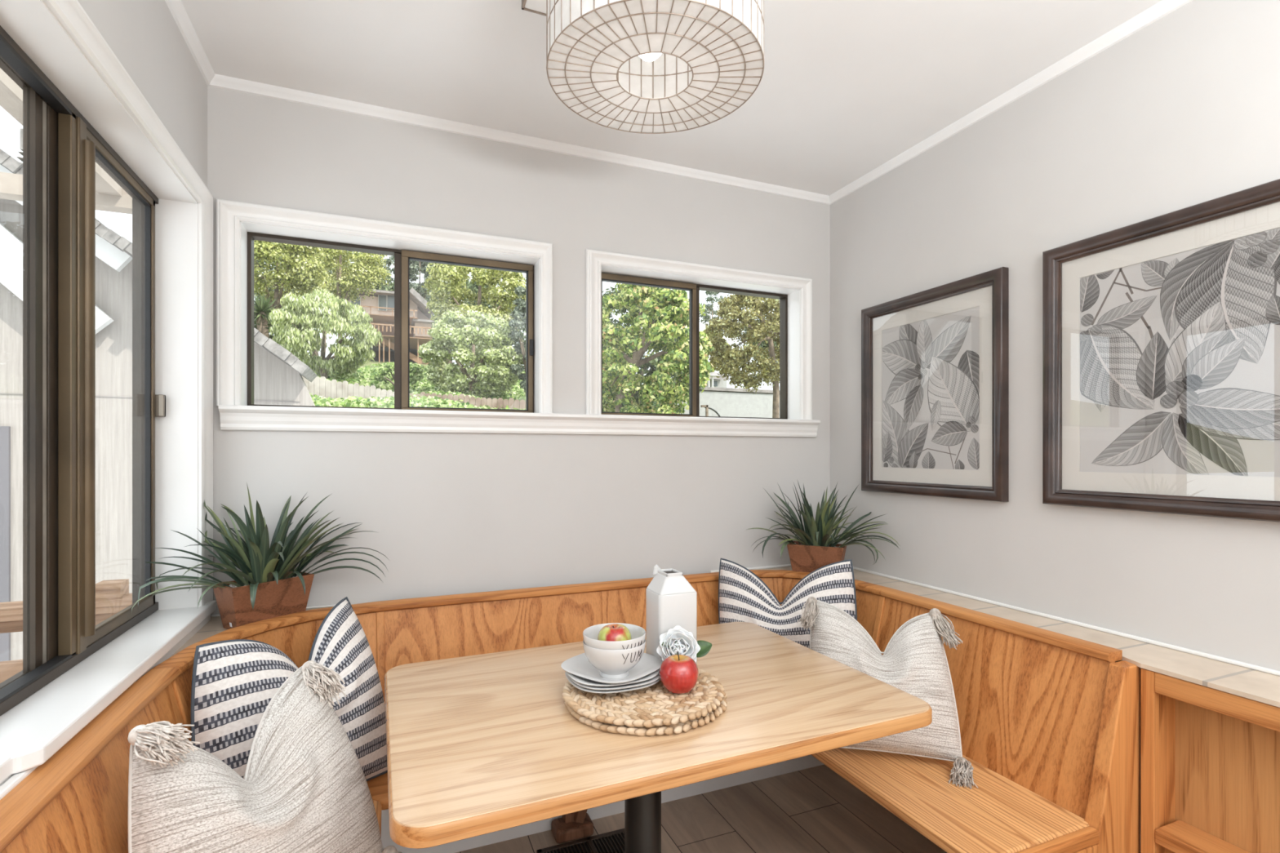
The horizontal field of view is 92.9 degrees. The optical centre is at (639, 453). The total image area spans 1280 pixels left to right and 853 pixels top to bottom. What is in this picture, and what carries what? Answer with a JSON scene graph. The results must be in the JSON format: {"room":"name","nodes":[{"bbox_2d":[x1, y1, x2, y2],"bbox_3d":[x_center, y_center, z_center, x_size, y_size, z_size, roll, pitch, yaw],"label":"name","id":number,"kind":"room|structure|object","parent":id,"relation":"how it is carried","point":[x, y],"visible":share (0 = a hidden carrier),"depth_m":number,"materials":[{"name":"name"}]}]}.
{"room":"dining room","nodes":[
{"label":"dining room","id":0,"kind":"room"},
{"bbox_2d":[0,0,207,785],"bbox_3d":[-0.429,0.090,-0.466,0.140,2.420,4.863,0,0,-22],"label":"wall","id":1,"kind":"structure","parent":0,"point":[144,36],"depth_m":1.45,"materials":[{"name":"paint"}]},
{"bbox_2d":[0,25,165,715],"bbox_3d":[-1.148,-0.135,1.196,0.070,1.134,1.031,0,0,-22],"label":"window","id":2,"kind":"structure","parent":1,"relation":"in","point":[61,149],"depth_m":1.22,"materials":[{"name":"brown metal"}]},
{"bbox_2d":[0,0,197,609],"bbox_3d":[-1.115,-0.135,1.210,0.141,1.146,1.044,0,0,-22],"label":"trim","id":3,"kind":"structure","parent":1,"relation":"attached to","point":[30,24],"depth_m":1.68,"materials":[{"name":"white paint"}]},
{"bbox_2d":[0,600,216,799],"bbox_3d":[-1.093,0.471,1.192,0.170,0.077,1.235,0,0,-22],"label":"window sill","id":4,"kind":"structure","parent":1,"relation":"attached to","point":[32,731],"depth_m":1.11,"materials":[{"name":"white paint"}]},
{"bbox_2d":[42,0,213,606],"bbox_3d":[-1.043,-0.163,1.244,0.021,1.206,1.212,0,0,-22],"label":"trim","id":5,"kind":"structure","parent":1,"relation":"attached to","point":[69,14],"depth_m":1.72,"materials":[{"name":"white paint"}]},
{"bbox_2d":[164,0,214,85],"bbox_3d":[-0.353,-1.106,-0.435,0.024,0.028,4.863,0,0,-22],"label":"trim","id":6,"kind":"structure","parent":1,"relation":"attached to","point":[176,8],"depth_m":1.62,"materials":[{"name":"paint"}]},
{"bbox_2d":[207,85,830,617],"bbox_3d":[-0.252,0.090,2.310,2.574,2.420,0.140,0,0,-22],"label":"wall","id":7,"kind":"structure","parent":0,"point":[450,513],"depth_m":2.16,"materials":[{"name":"paint"}]},
{"bbox_2d":[216,198,552,413],"bbox_3d":[-0.788,-0.448,2.003,1.020,0.616,0.021,0,0,-22],"label":"trim","id":8,"kind":"structure","parent":7,"relation":"attached to","point":[229,214],"depth_m":1.91,"materials":[{"name":"white paint"}]},
{"bbox_2d":[247,231,533,413],"bbox_3d":[-0.823,-0.421,2.107,0.913,0.556,0.063,0,0,-22],"label":"window","id":9,"kind":"structure","parent":7,"relation":"in","point":[402,258],"depth_m":2.09,"materials":[{"name":"brown metal"}]},
{"bbox_2d":[217,404,820,436],"bbox_3d":[-0.266,-0.106,2.283,2.174,0.072,0.180,0,0,-22],"label":"trim","id":10,"kind":"structure","parent":7,"relation":"attached to","point":[233,417],"depth_m":2.10,"materials":[{"name":"white paint"}]},
{"bbox_2d":[208,73,830,204],"bbox_3d":[-0.220,-1.106,2.234,2.294,0.028,0.024,0,0,-22],"label":"trim","id":11,"kind":"structure","parent":7,"relation":"attached to","point":[222,82],"depth_m":2.11,"materials":[{"name":"paint"}]},
{"bbox_2d":[240,221,799,419],"bbox_3d":[-0.287,-0.424,2.295,2.059,0.568,0.141,0,0,-22],"label":"trim","id":12,"kind":"structure","parent":7,"relation":"attached to","point":[793,295],"depth_m":2.19,"materials":[{"name":"white paint"}]},
{"bbox_2d":[381,755,824,852],"bbox_3d":[-0.205,1.080,2.198,2.254,0.440,0.103,0,0,-22],"label":"baseboard","id":13,"kind":"structure","parent":7,"relation":"attached to","point":[806,762],"depth_m":2.19,"materials":[{"name":"white paint"}]},
{"bbox_2d":[601,272,787,419],"bbox_3d":[0.233,-0.422,2.539,0.900,0.558,0.063,0,0,-22],"label":"window","id":14,"kind":"structure","parent":7,"relation":"in","point":[694,290],"depth_m":2.52,"materials":[{"name":"brown metal"}]},
{"bbox_2d":[585,248,812,419],"bbox_3d":[0.272,-0.446,2.438,1.016,0.612,0.021,0,0,-22],"label":"trim","id":15,"kind":"structure","parent":7,"relation":"attached to","point":[594,260],"depth_m":2.35,"materials":[{"name":"white paint"}]},
{"bbox_2d":[181,0,1161,195],"bbox_3d":[0.697,-1.195,-0.005,2.574,0.150,5.143,0,0,-22],"label":"ceiling","id":16,"kind":"structure","parent":0,"point":[846,88],"depth_m":1.75,"materials":[{"name":"paint"}]},
{"bbox_2d":[521,0,546,16],"bbox_3d":[-0.004,-1.109,1.382,0.440,0.022,0.450,0,0,-22],"label":"ceiling plate","id":17,"kind":"object","parent":16,"relation":"attached to","point":[538,6],"visible":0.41,"depth_m":1.50,"materials":[{"name":"white paint"}]},
{"bbox_2d":[546,0,764,133],"bbox_3d":[0.032,-0.959,1.295,0.456,0.322,0.456,0,0,-9],"label":"pendant lamp","id":18,"kind":"object","parent":17,"relation":"hanging from","point":[634,66],"visible":1,"depth_m":1.24,"materials":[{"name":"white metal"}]},
{"bbox_2d":[455,764,946,852],"bbox_3d":[0.299,1.360,-0.168,3.434,0.120,5.143,0,0,-22],"label":"floor","id":19,"kind":"structure","parent":0,"point":[812,810],"depth_m":2.13,"materials":[{"name":"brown wood"}]},
{"bbox_2d":[0,569,1139,852],"bbox_3d":[0.234,0.884,0.909,2.104,0.831,2.705,0,0,-22],"label":"bench","id":20,"kind":"object","parent":19,"relation":"on","point":[1049,721],"visible":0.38,"depth_m":1.52,"materials":[{"name":"brown wood"}]},
{"bbox_2d":[170,604,335,657],"bbox_3d":[-0.967,0.490,1.650,0.470,0.016,0.539,0,0,-22],"label":"ledge","id":21,"kind":"object","parent":20,"relation":"on","point":[214,626],"visible":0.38,"depth_m":1.68,"materials":[{"name":"white paint"}]},
{"bbox_2d":[131,483,387,629],"bbox_3d":[-1.018,0.285,1.710,0.588,0.405,0.380,0,0,-22],"label":"potted grass plant","id":22,"kind":"object","parent":21,"relation":"on","point":[270,587],"visible":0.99,"depth_m":1.70,"materials":[{"name":"green plant"}]},
{"bbox_2d":[127,660,401,852],"bbox_3d":[-0.647,0.662,1.094,0.288,0.452,0.427,0,0,18],"label":"pillow","id":23,"kind":"object","parent":20,"relation":"on","point":[304,788],"visible":1,"depth_m":1.07,"materials":[{"name":"fabric"}]},
{"bbox_2d":[190,596,387,781],"bbox_3d":[-0.821,0.623,1.483,0.234,0.426,0.469,0,0,23],"label":"striped pillow","id":24,"kind":"object","parent":20,"relation":"on","point":[234,682],"visible":0.56,"depth_m":1.41,"materials":[{"name":"fabric"}]},
{"bbox_2d":[718,558,857,648],"bbox_3d":[0.495,0.603,2.130,0.498,0.468,0.179,0,0,24],"label":"striped pillow","id":25,"kind":"object","parent":20,"relation":"on","point":[743,596],"visible":0.43,"depth_m":2.11,"materials":[{"name":"fabric"}]},
{"bbox_2d":[796,596,977,789],"bbox_3d":[0.694,0.652,1.733,0.478,0.418,0.240,0,0,31],"label":"pillow","id":26,"kind":"object","parent":20,"relation":"on","point":[913,661],"visible":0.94,"depth_m":1.68,"materials":[{"name":"beige fabric"}]},
{"bbox_2d":[551,808,593,843],"bbox_3d":[-0.187,1.085,2.094,0.226,0.430,0.082,0,0,-22],"label":"bench support leg","id":27,"kind":"object","parent":19,"relation":"on","point":[579,824],"visible":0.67,"depth_m":2.05,"materials":[{"name":"brown wood"}]},
{"bbox_2d":[536,828,624,852],"bbox_3d":[-0.144,1.297,1.975,0.350,0.006,0.165,0,0,-22],"label":"floor vent","id":28,"kind":"object","parent":19,"relation":"in","point":[613,842],"visible":0.6,"depth_m":2.01,"materials":[{"name":"brown metal"}]},
{"bbox_2d":[545,841,592,852],"bbox_3d":[-0.218,1.297,1.945,0.142,0.004,0.129,0,0,-22],"label":"grille","id":29,"kind":"object","parent":28,"relation":"attached to","point":[571,846],"depth_m":2.00,"materials":[{"name":"brown metal"}]},
{"bbox_2d":[593,831,624,852],"bbox_3d":[-0.066,1.297,2.007,0.142,0.004,0.129,0,0,-22],"label":"grille","id":30,"kind":"object","parent":28,"relation":"attached to","point":[610,842],"depth_m":2.02,"materials":[{"name":"brown metal"}]},
{"bbox_2d":[384,622,932,852],"bbox_3d":[-0.002,0.928,1.461,1.132,0.743,0.791,0,0,-22],"label":"pedestal table","id":31,"kind":"object","parent":19,"relation":"on","point":[483,744],"visible":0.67,"depth_m":1.23,"materials":[{"name":"brown wood"}]},
{"bbox_2d":[564,691,727,736],"bbox_3d":[0.014,0.549,1.369,0.364,0.020,0.363,0,0,35],"label":"woven placemat","id":32,"kind":"object","parent":31,"relation":"on","point":[678,728],"visible":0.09,"depth_m":1.22,"materials":[{"name":"wicker"}]},
{"bbox_2d":[562,667,725,727],"bbox_3d":[0.008,0.534,1.371,0.362,0.020,0.363,0,0,-1],"label":"woven placemat","id":33,"kind":"object","parent":32,"relation":"on","point":[654,705],"visible":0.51,"depth_m":1.28,"materials":[{"name":"wicker"}]},
{"bbox_2d":[564,672,660,693],"bbox_3d":[-0.063,0.515,1.399,0.209,0.018,0.209,0,0,-22],"label":"dinner plate","id":34,"kind":"object","parent":33,"relation":"on","point":[575,685],"visible":0.24,"depth_m":1.31,"materials":[{"name":"grey ceramic"}]},
{"bbox_2d":[566,671,659,690],"bbox_3d":[-0.061,0.508,1.398,0.209,0.018,0.209,0,0,-22],"label":"dinner plate","id":35,"kind":"object","parent":34,"relation":"on","point":[656,677],"visible":0.22,"depth_m":1.31,"materials":[{"name":"grey ceramic"}]},
{"bbox_2d":[560,653,662,684],"bbox_3d":[-0.062,0.494,1.405,0.209,0.018,0.209,0,0,39],"label":"dinner plate","id":36,"kind":"object","parent":35,"relation":"on","point":[579,665],"visible":0.62,"depth_m":1.39,"materials":[{"name":"grey ceramic"}]},
{"bbox_2d":[582,639,645,679],"bbox_3d":[-0.058,0.459,1.370,0.142,0.076,0.142,0,0,-22],"label":"bowl","id":37,"kind":"object","parent":36,"relation":"on","point":[615,664],"visible":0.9,"depth_m":1.32,"materials":[{"name":"grey ceramic"}]},
{"bbox_2d":[582,622,645,650],"bbox_3d":[-0.058,0.440,1.370,0.142,0.076,0.142,0,0,-22],"label":"bowl","id":38,"kind":"object","parent":37,"relation":"in","point":[590,634],"visible":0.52,"depth_m":1.33,"materials":[{"name":"grey ceramic"}]},
{"bbox_2d":[597,623,631,641],"bbox_3d":[-0.057,0.423,1.375,0.077,0.066,0.077,0,0,-22],"label":"apple","id":39,"kind":"object","parent":38,"relation":"in","point":[612,632],"visible":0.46,"depth_m":1.35,"materials":[{"name":"red food"}]},
{"bbox_2d":[565,669,659,686],"bbox_3d":[-0.066,0.501,1.400,0.209,0.018,0.209,0,0,-22],"label":"dinner plate","id":40,"kind":"object","parent":35,"relation":"on","point":[579,679],"visible":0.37,"depth_m":1.32,"materials":[{"name":"grey ceramic"}]},
{"bbox_2d":[645,564,697,664],"bbox_3d":[0.076,0.401,1.489,0.102,0.247,0.091,0,0,-22],"label":"carton","id":41,"kind":"object","parent":33,"relation":"on","point":[671,601],"visible":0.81,"depth_m":1.46,"materials":[{"name":"grey ceramic"}]},
{"bbox_2d":[659,651,698,693],"bbox_3d":[0.087,0.482,1.345,0.087,0.087,0.087,0,0,-22],"label":"apple","id":42,"kind":"object","parent":33,"relation":"on","point":[678,673],"visible":1,"depth_m":1.31,"materials":[{"name":"red food"}]},
{"bbox_2d":[656,625,711,662],"bbox_3d":[0.104,0.463,1.405,0.126,0.117,0.074,0,0,-25],"label":"rose","id":43,"kind":"object","parent":33,"relation":"on","point":[677,638],"visible":0.75,"depth_m":1.40,"materials":[{"name":"white plant"}]},
{"bbox_2d":[1140,668,1279,852],"bbox_3d":[1.436,0.898,0.854,0.110,0.804,1.232,0,0,-22],"label":"base cabinet","id":44,"kind":"object","parent":19,"relation":"on","point":[1210,757],"visible":0.97,"depth_m":1.35,"materials":[{"name":"brown wood"}]},
{"bbox_2d":[830,0,1279,671],"bbox_3d":[1.823,0.090,0.457,0.140,2.420,4.863,0,0,-22],"label":"wall","id":45,"kind":"structure","parent":0,"point":[1183,111],"depth_m":1.74,"materials":[{"name":"paint"}]},
{"bbox_2d":[861,266,1008,502],"bbox_3d":[1.021,-0.214,2.182,0.034,0.732,0.615,0,0,-22],"label":"framed print","id":46,"kind":"object","parent":45,"relation":"attached to","point":[935,362],"visible":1,"depth_m":2.13,"materials":[{"name":"brown wood"}]},
{"bbox_2d":[710,564,1279,707],"bbox_3d":[1.083,0.484,1.288,0.599,0.020,2.763,0,0,-22],"label":"tiled ledge","id":47,"kind":"object","parent":45,"relation":"attached to","point":[1255,682],"visible":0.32,"depth_m":1.50,"materials":[{"name":"beige tile"}]},
{"bbox_2d":[744,481,898,572],"bbox_3d":[0.684,0.293,2.378,0.530,0.381,0.432,0,0,-12],"label":"potted grass plant","id":48,"kind":"object","parent":47,"relation":"on","point":[815,548],"visible":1,"depth_m":2.37,"materials":[{"name":"green plant"}]},
{"bbox_2d":[829,0,1192,204],"bbox_3d":[1.747,-1.106,0.425,0.024,0.028,4.863,0,0,-22],"label":"trim","id":49,"kind":"structure","parent":45,"relation":"attached to","point":[1162,8],"depth_m":1.83,"materials":[{"name":"paint"}]},
{"bbox_2d":[1115,660,1142,852],"bbox_3d":[1.043,0.897,2.071,0.080,0.805,1.283,0,0,-22],"label":"trim","id":50,"kind":"structure","parent":45,"relation":"attached to","point":[1118,660],"depth_m":1.50,"materials":[{"name":"brown wood"}]},
{"bbox_2d":[1042,178,1279,522],"bbox_3d":[1.355,-0.220,1.366,0.034,0.736,0.900,0,0,-22],"label":"framed print","id":51,"kind":"object","parent":45,"relation":"attached to","point":[1161,334],"visible":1,"depth_m":1.50,"materials":[{"name":"white paper"}]},
{"label":"outside","id":52,"kind":"structure","parent":0,"visible":0},
{"bbox_2d":[0,578,132,683],"bbox_3d":[-2.832,0.744,1.742,2.480,0.511,0.570,0,0,-22],"label":"deck railing","id":53,"kind":"object","parent":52,"point":[113,596],"visible":0.05,"depth_m":2.25,"materials":[{"name":"brown wood"}]},
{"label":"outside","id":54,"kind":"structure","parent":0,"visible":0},
{"bbox_2d":[0,67,121,195],"bbox_3d":[-1.813,-1.195,1.472,0.080,0.160,2.500,0,0,-22],"label":"beam","id":55,"kind":"structure","parent":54,"point":[11,94],"depth_m":1.97,"materials":[{"name":"white wood"}]},
{"bbox_2d":[0,171,132,214],"bbox_3d":[-2.451,-1.110,2.606,1.240,0.085,0.080,0,0,-22],"label":"beam","id":56,"kind":"structure","parent":55,"relation":"attached to","point":[11,184],"depth_m":2.61,"materials":[{"name":"white wood"}]},
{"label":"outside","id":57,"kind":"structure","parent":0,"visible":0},
{"bbox_2d":[674,386,773,417],"bbox_3d":[3.002,-1.094,19.736,4.343,1.978,0.350,0,0,-22],"label":"wall","id":58,"kind":"structure","parent":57,"point":[726,402],"depth_m":19.64,"materials":[{"name":"white paint"}]},
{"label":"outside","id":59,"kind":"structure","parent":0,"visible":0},
{"bbox_2d":[315,360,661,412],"bbox_3d":[-14.595,-3.177,35.627,134.000,8.093,66.000,0,0,-22],"label":"hillside","id":60,"kind":"structure","parent":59,"point":[370,362],"depth_m":24.55,"materials":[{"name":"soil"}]},
{"bbox_2d":[253,320,278,338],"bbox_3d":[-10.514,-3.108,17.338,1.581,1.838,1.611,0,0,21],"label":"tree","id":61,"kind":"object","parent":60,"relation":"on","point":[255,325],"visible":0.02,"depth_m":17.21,"materials":[{"name":"green plant"}]},
{"bbox_2d":[253,289,283,338],"bbox_3d":[-9.157,-2.775,14.629,1.815,2.446,1.171,0,0,-22],"label":"yucca","id":62,"kind":"object","parent":60,"relation":"on","point":[261,309],"visible":0.3,"depth_m":14.55,"materials":[{"name":"green plant"}]},
{"bbox_2d":[253,240,336,309],"bbox_3d":[-11.368,-4.963,19.091,3.166,4.782,3.071,0,0,-22],"label":"tree","id":63,"kind":"object","parent":60,"relation":"on","point":[304,275],"visible":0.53,"depth_m":18.61,"materials":[{"name":"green plant"}]},
{"bbox_2d":[253,244,392,356],"bbox_3d":[-19.872,-9.365,37.231,9.210,8.218,5.370,0,0,-22],"label":"tree","id":64,"kind":"object","parent":60,"relation":"on","point":[384,287],"visible":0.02,"depth_m":37.32,"materials":[{"name":"green plant"}]},
{"bbox_2d":[268,288,382,378],"bbox_3d":[-7.101,-2.457,13.820,2.287,2.466,2.194,0,0,-22],"label":"weeping tree","id":65,"kind":"object","parent":60,"relation":"on","point":[317,310],"visible":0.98,"depth_m":13.28,"materials":[{"name":"green plant"}]},
{"bbox_2d":[303,248,391,337],"bbox_3d":[-11.889,-6.243,24.372,3.571,5.442,2.955,0,0,-31],"label":"tree","id":66,"kind":"object","parent":60,"relation":"on","point":[364,271],"visible":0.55,"depth_m":24.02,"materials":[{"name":"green plant"}]},
{"bbox_2d":[302,376,394,400],"bbox_3d":[-5.424,-0.579,11.041,2.435,1.803,0.128,0,0,-2],"label":"fence","id":67,"kind":"object","parent":60,"relation":"on","point":[333,388],"visible":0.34,"depth_m":10.98,"materials":[{"name":"beige wood"}]},
{"bbox_2d":[382,255,394,284],"bbox_3d":[-18.730,-10.932,44.230,2.708,10.326,2.386,0,0,-22],"label":"tree","id":68,"kind":"object","parent":60,"relation":"on","point":[388,262],"visible":0.13,"depth_m":44.29,"materials":[{"name":"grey plant"}]},
{"bbox_2d":[342,288,434,364],"bbox_3d":[-12.440,-5.579,30.598,4.332,4.032,8.940,0,0,-22],"label":"house","id":69,"kind":"structure","parent":60,"relation":"on","point":[380,308],"depth_m":28.32,"materials":[{"name":"beige wood"}]},
{"bbox_2d":[372,361,424,386],"bbox_3d":[-5.350,-1.512,13.494,1.083,0.998,1.124,0,0,-22],"label":"bush","id":70,"kind":"object","parent":60,"relation":"on","point":[384,374],"visible":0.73,"depth_m":13.30,"materials":[{"name":"green plant"}]},
{"bbox_2d":[309,361,525,409],"bbox_3d":[-5.496,-1.311,11.642,11.477,2.958,14.610,0,0,-22],"label":"hedge","id":71,"kind":"object","parent":60,"relation":"on","point":[365,378],"visible":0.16,"depth_m":11.60,"materials":[{"name":"green plant"}]},
{"bbox_2d":[409,260,436,301],"bbox_3d":[-14.843,-10.193,41.437,2.818,9.392,3.108,0,0,-13],"label":"tree","id":72,"kind":"object","parent":60,"relation":"on","point":[415,266],"visible":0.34,"depth_m":40.68,"materials":[{"name":"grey plant"}]},
{"bbox_2d":[388,279,511,364],"bbox_3d":[-17.920,-11.304,57.334,13.595,9.847,13.382,0,0,-22],"label":"tree","id":73,"kind":"object","parent":60,"relation":"on","point":[392,286],"visible":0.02,"depth_m":53.14,"materials":[{"name":"green plant"}]},
{"bbox_2d":[409,391,525,409],"bbox_3d":[-3.029,-0.405,10.998,2.429,1.387,0.128,0,0,0],"label":"fence","id":74,"kind":"object","parent":60,"relation":"on","point":[494,402],"visible":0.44,"depth_m":10.93,"materials":[{"name":"beige wood"}]},
{"bbox_2d":[417,309,523,399],"bbox_3d":[-3.477,-1.887,12.886,2.238,2.313,2.144,0,0,28],"label":"tree","id":75,"kind":"object","parent":60,"relation":"on","point":[495,377],"visible":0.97,"depth_m":12.37,"materials":[{"name":"green plant"}]},
{"bbox_2d":[421,262,525,355],"bbox_3d":[-4.827,-3.991,18.566,3.275,4.036,3.197,0,0,-32],"label":"tree","id":76,"kind":"object","parent":60,"relation":"on","point":[446,295],"visible":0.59,"depth_m":17.77,"materials":[{"name":"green plant"}]},
{"bbox_2d":[428,279,525,373],"bbox_3d":[-5.462,-4.642,22.531,4.338,3.808,4.474,0,0,40],"label":"tree","id":77,"kind":"object","parent":60,"relation":"on","point":[475,288],"visible":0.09,"depth_m":21.51,"materials":[{"name":"green plant"}]},
{"bbox_2d":[506,285,525,395],"bbox_3d":[-2.317,-2.060,12.630,0.968,2.853,1.044,0,0,42],"label":"tree","id":78,"kind":"object","parent":60,"relation":"on","point":[519,311],"visible":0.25,"depth_m":12.44,"materials":[{"name":"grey plant"}]},
{"bbox_2d":[602,286,682,404],"bbox_3d":[-0.234,-2.379,17.195,3.423,5.114,3.512,0,0,-22],"label":"tree","id":79,"kind":"object","parent":60,"relation":"on","point":[644,369],"visible":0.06,"depth_m":17.10,"materials":[{"name":"green plant"}]},
{"bbox_2d":[602,283,714,413],"bbox_3d":[0.062,-1.002,7.800,1.922,2.541,1.781,0,0,24],"label":"tree","id":80,"kind":"object","parent":60,"relation":"on","point":[672,305],"visible":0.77,"depth_m":7.26,"materials":[{"name":"green plant"}]},
{"bbox_2d":[667,371,728,404],"bbox_3d":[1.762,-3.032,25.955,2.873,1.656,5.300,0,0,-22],"label":"house","id":81,"kind":"structure","parent":60,"relation":"on","point":[715,382],"depth_m":24.95,"materials":[{"name":"paint"}]},
{"bbox_2d":[700,404,719,416],"bbox_3d":[1.769,-0.619,14.773,0.638,1.087,0.050,0,0,-22],"label":"arch","id":82,"kind":"object","parent":60,"relation":"on","point":[706,406],"visible":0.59,"depth_m":14.69,"materials":[{"name":"black metal"}]},
{"bbox_2d":[699,291,728,356],"bbox_3d":[5.508,-8.005,45.283,2.551,8.381,2.487,0,0,37],"label":"tree","id":83,"kind":"object","parent":60,"relation":"on","point":[708,308],"visible":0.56,"depth_m":44.98,"materials":[{"name":"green plant"}]},
{"bbox_2d":[701,328,728,372],"bbox_3d":[3.192,-3.455,27.219,1.569,4.290,1.590,0,0,-25],"label":"tree","id":84,"kind":"object","parent":60,"relation":"on","point":[707,334],"visible":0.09,"depth_m":26.97,"materials":[{"name":"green plant"}]},
{"bbox_2d":[704,293,779,417],"bbox_3d":[2.413,-1.520,12.844,2.248,3.983,2.284,0,0,5],"label":"spreading tree","id":85,"kind":"object","parent":60,"relation":"on","point":[728,360],"visible":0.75,"depth_m":12.48,"materials":[{"name":"green plant"}]},
{"bbox_2d":[741,312,779,388],"bbox_3d":[6.826,-4.782,30.932,3.531,6.327,3.698,0,0,-22],"label":"tree","id":86,"kind":"object","parent":60,"relation":"on","point":[762,343],"visible":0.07,"depth_m":30.22,"materials":[{"name":"green plant"}]},
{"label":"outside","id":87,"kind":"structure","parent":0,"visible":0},
{"bbox_2d":[0,148,316,662],"bbox_3d":[-3.794,-0.110,4.044,3.507,5.641,0.660,0,0,-22],"label":"neighbouring wing","id":88,"kind":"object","parent":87,"point":[278,373],"visible":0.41,"depth_m":4.12},
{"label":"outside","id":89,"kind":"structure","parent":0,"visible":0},
{"bbox_2d":[16,128,22,164],"bbox_3d":[-6.089,-2.958,6.367,0.432,0.596,0.920,0,0,-22],"label":"chimney","id":90,"kind":"object","parent":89,"point":[20,158],"visible":0.07,"depth_m":6.10,"materials":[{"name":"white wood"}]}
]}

